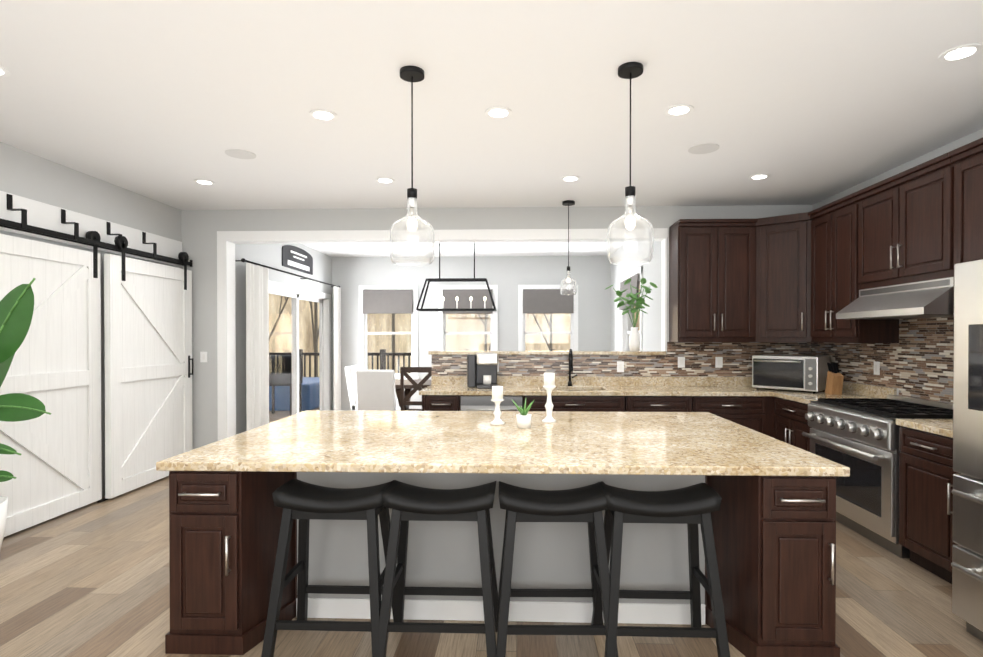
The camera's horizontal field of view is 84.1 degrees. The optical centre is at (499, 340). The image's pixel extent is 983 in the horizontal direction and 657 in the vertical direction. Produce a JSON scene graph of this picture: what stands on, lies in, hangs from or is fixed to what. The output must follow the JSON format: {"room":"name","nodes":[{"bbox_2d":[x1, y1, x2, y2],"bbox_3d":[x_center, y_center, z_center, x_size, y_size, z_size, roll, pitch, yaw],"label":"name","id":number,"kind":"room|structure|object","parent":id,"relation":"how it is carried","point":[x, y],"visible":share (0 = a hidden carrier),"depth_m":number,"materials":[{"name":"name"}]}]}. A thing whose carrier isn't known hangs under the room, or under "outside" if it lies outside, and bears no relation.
{"room":"kitchen","nodes":[
{"label":"kitchen","id":0,"kind":"room"},
{"bbox_2d":[0,142,183,496],"bbox_3d":[-3.732,0.000,2.244,0.150,2.850,7.930,0,0,2],"label":"wall","id":1,"kind":"structure","parent":0,"point":[46,181],"depth_m":4.77,"materials":[{"name":"paint"}]},
{"bbox_2d":[0,191,192,536],"bbox_3d":[-3.471,0.162,4.648,0.204,2.490,2.750,0,0,2],"label":"door","id":2,"kind":"structure","parent":1,"relation":"in","point":[54,467],"depth_m":4.65,"materials":[{"name":"white wood"}]},
{"bbox_2d":[359,285,418,378],"bbox_3d":[-1.946,-0.119,9.617,1.080,1.720,0.190,0,0,2],"label":"window","id":3,"kind":"structure","parent":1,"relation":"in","point":[363,318],"depth_m":9.57,"materials":[{"name":"white wood"}]},
{"bbox_2d":[438,285,497,350],"bbox_3d":[-0.547,-0.119,9.570,1.080,1.720,0.190,0,0,2],"label":"window","id":4,"kind":"structure","parent":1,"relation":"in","point":[442,333],"depth_m":9.52,"materials":[{"name":"white wood"}]},
{"bbox_2d":[282,245,312,274],"bbox_3d":[-2.986,-1.218,8.098,0.022,0.340,1.100,0,0,2],"label":"sign","id":5,"kind":"object","parent":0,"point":[297,258],"visible":1,"depth_m":8.04,"materials":[{"name":"black metal"}]},
{"bbox_2d":[0,476,982,656],"bbox_3d":[-0.163,1.472,3.920,7.470,0.120,11.800,0,0,2],"label":"floor","id":6,"kind":"structure","parent":0,"point":[91,579],"depth_m":2.86,"materials":[{"name":"brown wood"}]},
{"bbox_2d":[0,278,50,549],"bbox_3d":[-3.146,0.517,3.293,0.680,1.800,0.953,0,0,2],"label":"floor plant","id":7,"kind":"object","parent":6,"relation":"on","point":[16,308],"visible":1,"depth_m":3.35,"materials":[{"name":"green plant"}]},
{"bbox_2d":[261,479,403,656],"bbox_3d":[-0.746,1.042,2.506,0.531,0.769,0.440,0,0,2],"label":"stool","id":8,"kind":"object","parent":6,"relation":"on","point":[304,503],"visible":0.81,"depth_m":2.39,"materials":[{"name":"black wood"}]},
{"bbox_2d":[345,365,359,410],"bbox_3d":[-1.936,0.871,8.028,0.551,1.024,0.480,0,0,2],"label":"chair","id":9,"kind":"object","parent":6,"relation":"on","point":[350,373],"visible":0.27,"depth_m":7.80,"materials":[{"name":"white fabric"}]},
{"bbox_2d":[356,370,400,410],"bbox_3d":[-1.569,0.877,7.169,0.480,1.024,0.551,0,0,2],"label":"chair","id":10,"kind":"object","parent":6,"relation":"on","point":[375,390],"visible":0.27,"depth_m":6.93,"materials":[{"name":"white fabric"}]},
{"bbox_2d":[395,379,430,410],"bbox_3d":[-0.641,1.009,7.985,2.000,0.812,1.000,0,0,2],"label":"dining table","id":11,"kind":"object","parent":6,"relation":"on","point":[408,386],"visible":0.23,"depth_m":7.77,"materials":[{"name":"brown wood"}]},
{"bbox_2d":[400,367,431,410],"bbox_3d":[-1.030,0.859,7.143,0.440,1.062,0.468,0,0,2],"label":"chair","id":12,"kind":"object","parent":6,"relation":"on","point":[404,371],"visible":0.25,"depth_m":6.92,"materials":[{"name":"brown wood"}]},
{"bbox_2d":[375,480,497,656],"bbox_3d":[-0.262,1.042,2.489,0.531,0.769,0.440,0,0,2],"label":"stool","id":13,"kind":"object","parent":6,"relation":"on","point":[405,503],"visible":1,"depth_m":2.37,"materials":[{"name":"black wood"}]},
{"bbox_2d":[419,392,458,410],"bbox_3d":[-0.563,0.962,5.633,0.366,0.875,0.652,0,0,2],"label":"base cabinet","id":14,"kind":"object","parent":6,"relation":"on","point":[431,401],"depth_m":5.31,"materials":[{"name":"brown wood"}]},
{"bbox_2d":[459,392,530,410],"bbox_3d":[-0.031,0.962,5.615,0.698,0.875,0.652,0,0,2],"label":"dishwasher","id":15,"kind":"object","parent":6,"relation":"on","point":[468,401],"depth_m":5.29,"materials":[{"name":"silver metal"}]},
{"bbox_2d":[157,466,849,656],"bbox_3d":[0.012,0.999,3.251,3.009,0.836,1.738,0,0,2],"label":"kitchen island","id":16,"kind":"object","parent":6,"relation":"on","point":[773,518],"depth_m":2.59,"materials":[{"name":"wood"}]},
{"bbox_2d":[156,410,849,473],"bbox_3d":[0.013,0.561,3.282,3.076,0.040,1.750,0,0,2],"label":"island countertop","id":17,"kind":"structure","parent":16,"relation":"on","point":[666,442],"depth_m":2.84,"materials":[{"name":"beige stone"}]},
{"bbox_2d":[490,373,555,427],"bbox_3d":[0.158,0.376,3.503,0.434,0.325,0.329,0,0,2],"label":"decor","id":18,"kind":"object","parent":17,"relation":"on","point":[523,417],"visible":1,"depth_m":3.51,"materials":[{"name":"white ceramic"}]},
{"bbox_2d":[495,481,617,656],"bbox_3d":[0.243,1.043,2.472,0.540,0.769,0.452,0,0,2],"label":"stool","id":19,"kind":"object","parent":6,"relation":"on","point":[588,503],"visible":0.96,"depth_m":2.35,"materials":[{"name":"black wood"}]},
{"bbox_2d":[531,396,626,411],"bbox_3d":[0.741,0.962,5.589,0.986,0.875,0.652,0,0,2],"label":"base cabinet","id":20,"kind":"object","parent":6,"relation":"on","point":[561,403],"depth_m":5.27,"materials":[{"name":"brown wood"}]},
{"bbox_2d":[591,482,729,656],"bbox_3d":[0.708,1.043,2.457,0.531,0.769,0.440,0,0,2],"label":"stool","id":21,"kind":"object","parent":6,"relation":"on","point":[692,507],"visible":0.83,"depth_m":2.34,"materials":[{"name":"black wood"}]},
{"bbox_2d":[627,396,694,411],"bbox_3d":[1.516,0.963,5.562,0.714,0.875,0.652,0,0,2],"label":"base cabinet","id":22,"kind":"object","parent":6,"relation":"on","point":[634,403],"depth_m":5.24,"materials":[{"name":"brown wood"}]},
{"bbox_2d":[695,396,770,436],"bbox_3d":[2.225,0.963,5.539,0.705,0.875,0.652,0,0,2],"label":"base cabinet","id":23,"kind":"object","parent":6,"relation":"on","point":[752,412],"depth_m":5.22,"materials":[{"name":"brown wood"}]},
{"bbox_2d":[419,384,824,395],"bbox_3d":[1.277,0.505,5.562,4.098,0.040,0.663,0,0,2],"label":"countertop","id":24,"kind":"structure","parent":23,"relation":"on","point":[523,389],"depth_m":5.46,"materials":[{"name":"beige stone"}]},
{"bbox_2d":[568,349,576,385],"bbox_3d":[0.781,0.282,5.750,0.105,0.402,0.223,0,0,2],"label":"faucet","id":25,"kind":"object","parent":24,"relation":"on","point":[570,364],"visible":0.98,"depth_m":5.81,"materials":[{"name":"black metal"}]},
{"bbox_2d":[771,396,898,451],"bbox_3d":[2.959,0.968,4.871,0.689,0.875,0.680,0,0,2],"label":"base cabinet","id":26,"kind":"object","parent":6,"relation":"on","point":[788,421],"depth_m":4.89,"materials":[{"name":"brown wood"}]},
{"bbox_2d":[775,392,882,403],"bbox_3d":[2.952,0.510,4.848,0.703,0.040,0.650,0,0,2],"label":"countertop","id":27,"kind":"structure","parent":26,"relation":"on","point":[799,397],"depth_m":4.90,"materials":[{"name":"beige stone"}]},
{"bbox_2d":[802,395,952,557],"bbox_3d":[2.858,0.929,4.014,0.777,0.965,0.994,0,0,2],"label":"range","id":28,"kind":"object","parent":6,"relation":"on","point":[859,437],"visible":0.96,"depth_m":3.83,"materials":[{"name":"silver metal"}]},
{"bbox_2d":[896,424,946,580],"bbox_3d":[2.903,0.980,3.218,0.689,0.875,0.569,0,0,2],"label":"base cabinet","id":29,"kind":"object","parent":6,"relation":"on","point":[926,472],"depth_m":3.29,"materials":[{"name":"brown wood"}]},
{"bbox_2d":[896,420,952,439],"bbox_3d":[2.893,0.523,3.104,0.703,0.040,0.790,0,0,2],"label":"countertop","id":30,"kind":"structure","parent":29,"relation":"on","point":[936,427],"depth_m":3.28,"materials":[{"name":"beige stone"}]},
{"bbox_2d":[947,436,960,583],"bbox_3d":[2.892,0.982,2.892,0.689,0.875,0.359,0,0,2],"label":"base cabinet","id":31,"kind":"object","parent":6,"relation":"on","point":[950,472],"depth_m":3.09,"materials":[{"name":"brown wood"}]},
{"bbox_2d":[951,259,982,640],"bbox_3d":[2.670,0.525,2.214,1.031,1.800,0.915,0,0,2],"label":"fridge","id":32,"kind":"object","parent":6,"relation":"on","point":[967,571],"visible":1,"depth_m":2.59,"materials":[{"name":"silver metal"}]},
{"bbox_2d":[0,0,982,256],"bbox_3d":[-0.163,-1.497,3.898,7.470,0.120,11.800,0,0,2],"label":"ceiling","id":33,"kind":"structure","parent":0,"point":[800,102],"depth_m":3.22,"materials":[{"name":"paint"}]},
{"bbox_2d":[0,66,9,76],"bbox_3d":[-2.675,-1.426,2.853,0.169,0.007,0.169,0,0,-4],"label":"recessed light","id":34,"kind":"object","parent":33,"relation":"in","point":[4,72],"depth_m":2.89,"materials":[{"name":"white"}]},
{"bbox_2d":[194,179,214,184],"bbox_3d":[-2.674,-1.441,4.944,0.169,0.007,0.169,0,0,-4],"label":"recessed light","id":35,"kind":"object","parent":33,"relation":"in","point":[200,181],"depth_m":4.94,"materials":[{"name":"white"}]},
{"bbox_2d":[225,149,255,158],"bbox_3d":[-1.989,-1.437,4.191,0.219,0.004,0.219,0,0,-4],"label":"ceiling speaker","id":36,"kind":"object","parent":33,"relation":"in","point":[236,153],"depth_m":4.19,"materials":[{"name":"white"}]},
{"bbox_2d":[309,109,336,120],"bbox_3d":[-1.114,-1.430,3.451,0.169,0.007,0.169,0,1,-37],"label":"recessed light","id":37,"kind":"object","parent":33,"relation":"in","point":[319,114],"depth_m":3.44,"materials":[{"name":"white"}]},
{"bbox_2d":[375,177,394,182],"bbox_3d":[-1.025,-1.440,4.888,0.169,0.007,0.169,0,0,-4],"label":"recessed light","id":38,"kind":"object","parent":33,"relation":"in","point":[382,179],"depth_m":4.87,"materials":[{"name":"white"}]},
{"bbox_2d":[389,66,434,265],"bbox_3d":[-0.463,-0.919,2.892,0.238,1.019,0.238,0,0,2],"label":"pendant light","id":39,"kind":"object","parent":33,"relation":"hanging from","point":[411,74],"visible":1,"depth_m":2.88,"materials":[{"name":"clear glass"}]},
{"bbox_2d":[416,242,496,310],"bbox_3d":[-0.606,-0.950,7.820,1.122,1.030,0.362,0,0,2],"label":"chandelier","id":40,"kind":"object","parent":33,"relation":"hanging from","point":[439,279],"visible":0.92,"depth_m":7.80,"materials":[{"name":"black metal"}]},
{"bbox_2d":[485,107,511,118],"bbox_3d":[-0.005,-1.430,3.413,0.169,0.007,0.169,0,1,-37],"label":"recessed light","id":41,"kind":"object","parent":33,"relation":"in","point":[493,112],"depth_m":3.40,"materials":[{"name":"white"}]},
{"bbox_2d":[560,200,576,294],"bbox_3d":[0.722,-0.965,5.673,0.171,0.968,0.171,0,0,2],"label":"pendant light","id":42,"kind":"object","parent":33,"relation":"hanging from","point":[568,203],"visible":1,"depth_m":5.66,"materials":[{"name":"clear glass"}]},
{"bbox_2d":[561,175,579,181],"bbox_3d":[0.634,-1.440,4.832,0.169,0.007,0.169,0,0,-4],"label":"recessed light","id":43,"kind":"object","parent":33,"relation":"in","point":[571,178],"depth_m":4.82,"materials":[{"name":"white"}]},
{"bbox_2d":[607,62,653,264],"bbox_3d":[0.687,-0.919,2.853,0.238,1.019,0.238,0,0,2],"label":"pendant light","id":44,"kind":"object","parent":33,"relation":"hanging from","point":[630,70],"visible":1,"depth_m":2.83,"materials":[{"name":"clear glass"}]},
{"bbox_2d":[665,104,693,115],"bbox_3d":[1.115,-1.429,3.375,0.169,0.007,0.169,0,0,-22],"label":"recessed light","id":45,"kind":"object","parent":33,"relation":"in","point":[680,109],"depth_m":3.37,"materials":[{"name":"white"}]},
{"bbox_2d":[688,143,718,153],"bbox_3d":[1.529,-1.436,4.072,0.219,0.004,0.219,0,0,-4],"label":"ceiling speaker","id":46,"kind":"object","parent":33,"relation":"in","point":[701,148],"depth_m":4.05,"materials":[{"name":"white"}]},
{"bbox_2d":[749,174,769,179],"bbox_3d":[2.283,-1.440,4.777,0.169,0.007,0.169,0,0,-4],"label":"recessed light","id":47,"kind":"object","parent":33,"relation":"in","point":[758,176],"depth_m":4.76,"materials":[{"name":"white"}]},
{"bbox_2d":[938,43,982,61],"bbox_3d":[2.282,-1.424,2.695,0.169,0.007,0.169,0,0,-7],"label":"recessed light","id":48,"kind":"object","parent":33,"relation":"in","point":[961,52],"depth_m":2.68,"materials":[{"name":"white"}]},
{"bbox_2d":[184,205,811,449],"bbox_3d":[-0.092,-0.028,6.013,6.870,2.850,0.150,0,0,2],"label":"wall","id":49,"kind":"structure","parent":0,"point":[599,317],"depth_m":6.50,"materials":[{"name":"paint"}]},
{"bbox_2d":[200,352,206,361],"bbox_3d":[-3.278,0.177,6.042,0.080,0.120,0.009,0,0,2],"label":"light switch","id":50,"kind":"object","parent":49,"relation":"attached to","point":[203,356],"visible":1,"depth_m":6.04,"materials":[{"name":"white plastic"}]},
{"bbox_2d":[235,258,340,430],"bbox_3d":[-2.903,0.196,7.911,0.202,2.315,3.380,0,0,2],"label":"curtains","id":51,"kind":"object","parent":49,"relation":"hanging from","point":[257,344],"visible":0.85,"depth_m":6.64,"materials":[{"name":"fabric"}]},
{"bbox_2d":[363,290,412,313],"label":"shades","id":52,"kind":"object","parent":49,"relation":"attached to","point":[401,301],"depth_m":9.51,"materials":[{"name":"grey fabric"}]},
{"bbox_2d":[217,228,667,440],"bbox_3d":[-0.856,0.092,6.041,5.339,2.610,0.188,0,0,2],"label":"door frame","id":53,"kind":"structure","parent":49,"relation":"attached to","point":[227,241],"depth_m":5.97,"materials":[{"name":"white wood"}]},
{"bbox_2d":[443,289,492,313],"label":"shades","id":54,"kind":"object","parent":49,"relation":"attached to","point":[450,295],"depth_m":9.46,"materials":[{"name":"grey fabric"}]},
{"bbox_2d":[518,285,577,350],"bbox_3d":[0.852,-0.118,9.522,1.080,1.720,0.190,0,0,2],"label":"window","id":55,"kind":"structure","parent":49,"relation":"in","point":[573,332],"depth_m":9.47,"materials":[{"name":"white wood"}]},
{"bbox_2d":[523,289,573,312],"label":"shades","id":56,"kind":"object","parent":49,"relation":"attached to","point":[534,300],"depth_m":9.41,"materials":[{"name":"grey fabric"}]},
{"bbox_2d":[431,376,751,383],"bbox_3d":[1.298,0.433,5.882,4.078,0.099,0.020,0,0,2],"label":"backsplash","id":57,"kind":"structure","parent":49,"relation":"attached to","point":[434,379],"depth_m":5.88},
{"bbox_2d":[432,342,807,376],"bbox_3d":[1.299,0.195,5.883,4.079,0.371,0.018,0,0,2],"label":"backsplash","id":58,"kind":"structure","parent":49,"relation":"attached to","point":[709,359],"depth_m":5.87,"materials":[{"name":"tile"}]},
{"bbox_2d":[619,273,638,309],"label":"shades","id":59,"kind":"object","parent":49,"relation":"attached to","point":[634,281],"depth_m":7.54,"materials":[{"name":"grey fabric"}]},
{"bbox_2d":[621,266,642,350],"bbox_3d":[1.916,-0.105,7.690,0.190,1.720,1.400,0,0,2],"label":"window","id":60,"kind":"structure","parent":49,"relation":"in","point":[626,325],"depth_m":8.24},
{"bbox_2d":[669,219,748,340],"bbox_3d":[2.213,-0.625,5.679,0.780,1.210,0.349,0,0,2],"label":"upper cabinet","id":61,"kind":"object","parent":49,"relation":"attached to","point":[709,258],"depth_m":5.51,"materials":[{"name":"brown wood"}]},
{"bbox_2d":[733,213,852,342],"bbox_3d":[2.925,-0.609,5.480,0.799,1.240,0.699,0,0,2],"label":"upper cabinet","id":62,"kind":"object","parent":49,"relation":"attached to","point":[803,277],"depth_m":5.37,"materials":[{"name":"brown wood"}]},
{"bbox_2d":[812,129,982,394],"bbox_3d":[3.284,0.001,2.007,0.150,2.850,7.930,0,0,2],"label":"wall","id":63,"kind":"structure","parent":0,"point":[978,134],"depth_m":4.41,"materials":[{"name":"paint"}]},
{"bbox_2d":[805,189,898,340],"bbox_3d":[3.093,-0.619,4.829,0.419,1.210,0.850,0,0,2],"label":"upper cabinet","id":64,"kind":"object","parent":63,"relation":"attached to","point":[833,229],"depth_m":4.78,"materials":[{"name":"brown wood"}]},
{"bbox_2d":[842,381,896,398],"bbox_3d":[3.273,0.445,4.251,0.020,0.099,3.108,0,0,2],"label":"backsplash","id":65,"kind":"structure","parent":63,"relation":"attached to","point":[863,389],"depth_m":4.84,"materials":[{"name":"beige stone"}]},
{"bbox_2d":[808,317,953,403],"bbox_3d":[3.276,0.191,4.259,0.018,0.738,3.090,0,0,2],"label":"backsplash","id":66,"kind":"structure","parent":63,"relation":"attached to","point":[917,361],"depth_m":4.36,"materials":[{"name":"tile"}]},
{"bbox_2d":[836,277,953,318],"bbox_3d":[3.010,-0.295,3.990,0.507,0.242,0.972,0,0,2],"label":"range hood","id":67,"kind":"object","parent":63,"relation":"attached to","point":[929,299],"visible":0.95,"depth_m":3.84,"materials":[{"name":"silver metal"}]},
{"bbox_2d":[861,153,952,288],"bbox_3d":[3.100,-0.815,3.983,0.349,0.735,0.980,0,0,2],"label":"upper cabinet","id":68,"kind":"object","parent":63,"relation":"attached to","point":[907,221],"depth_m":3.88,"materials":[{"name":"brown wood"}]},
{"bbox_2d":[937,141,982,336],"bbox_3d":[3.071,-0.589,3.141,0.349,1.175,0.851,0,0,2],"label":"upper cabinet","id":69,"kind":"object","parent":63,"relation":"attached to","point":[967,164],"depth_m":3.37,"materials":[{"name":"brown wood"}]},
{"bbox_3d":[0.537,0.772,5.997,2.550,1.250,0.150,0,0,2],"label":"wall","id":70,"kind":"structure","parent":0,"visible":0},
{"bbox_2d":[428,351,665,354],"bbox_3d":[0.513,0.129,6.004,2.560,0.035,0.270,0,0,2],"label":"cap","id":71,"kind":"object","parent":70,"relation":"on","point":[553,352],"visible":1,"depth_m":5.87,"materials":[{"name":"stone"}]},
{"bbox_2d":[605,278,656,350],"bbox_3d":[1.449,-0.295,5.972,0.594,0.811,0.378,0,0,2],"label":"potted plant","id":72,"kind":"object","parent":71,"relation":"on","point":[634,340],"visible":1,"depth_m":5.93,"materials":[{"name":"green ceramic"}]},
{"label":"outside","id":73,"kind":"structure","parent":0,"visible":0},
{"bbox_2d":[269,407,319,422],"bbox_3d":[-2.371,1.452,9.513,13.000,0.120,6.970,0,0,2],"label":"floor","id":74,"kind":"structure","parent":73,"point":[275,417],"depth_m":10.14,"materials":[{"name":"brown wood"}]},
{"bbox_2d":[269,355,302,415],"bbox_3d":[-4.050,0.822,10.150,0.600,1.130,0.500,0,0,2],"label":"chair","id":75,"kind":"object","parent":74,"relation":"on","point":[274,368],"depth_m":9.92,"materials":[{"name":"metal"}]},
{"bbox_2d":[269,377,319,410],"bbox_3d":[-5.349,1.106,11.672,3.300,0.540,1.850,0,0,2],"label":"sofa","id":76,"kind":"object","parent":74,"relation":"on","point":[308,383],"depth_m":10.71,"materials":[{"name":"blue fabric"}]},
{"bbox_2d":[269,349,639,376],"bbox_3d":[-2.286,0.782,12.892,13.060,1.170,0.120,0,0,2],"label":"deck railing","id":77,"kind":"object","parent":74,"relation":"on","point":[382,356],"depth_m":12.88,"materials":[{"name":"black metal"}]},
{"bbox_2d":[269,285,639,376],"bbox_3d":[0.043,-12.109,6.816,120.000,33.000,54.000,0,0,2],"label":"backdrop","id":78,"kind":"structure","parent":73,"point":[285,342],"depth_m":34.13,"materials":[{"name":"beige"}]},
{"bbox_3d":[0.482,4.396,19.929,120.000,0.200,80.000,0,0,2],"label":"ground","id":79,"kind":"structure","parent":73,"visible":0},
{"bbox_2d":[269,281,639,376],"bbox_3d":[-3.450,-4.461,18.581,44.941,17.532,23.931,0,0,2],"label":"trees","id":80,"kind":"object","parent":79,"relation":"on","point":[316,329],"depth_m":23.01,"materials":[{"name":"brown plant"}]}
]}

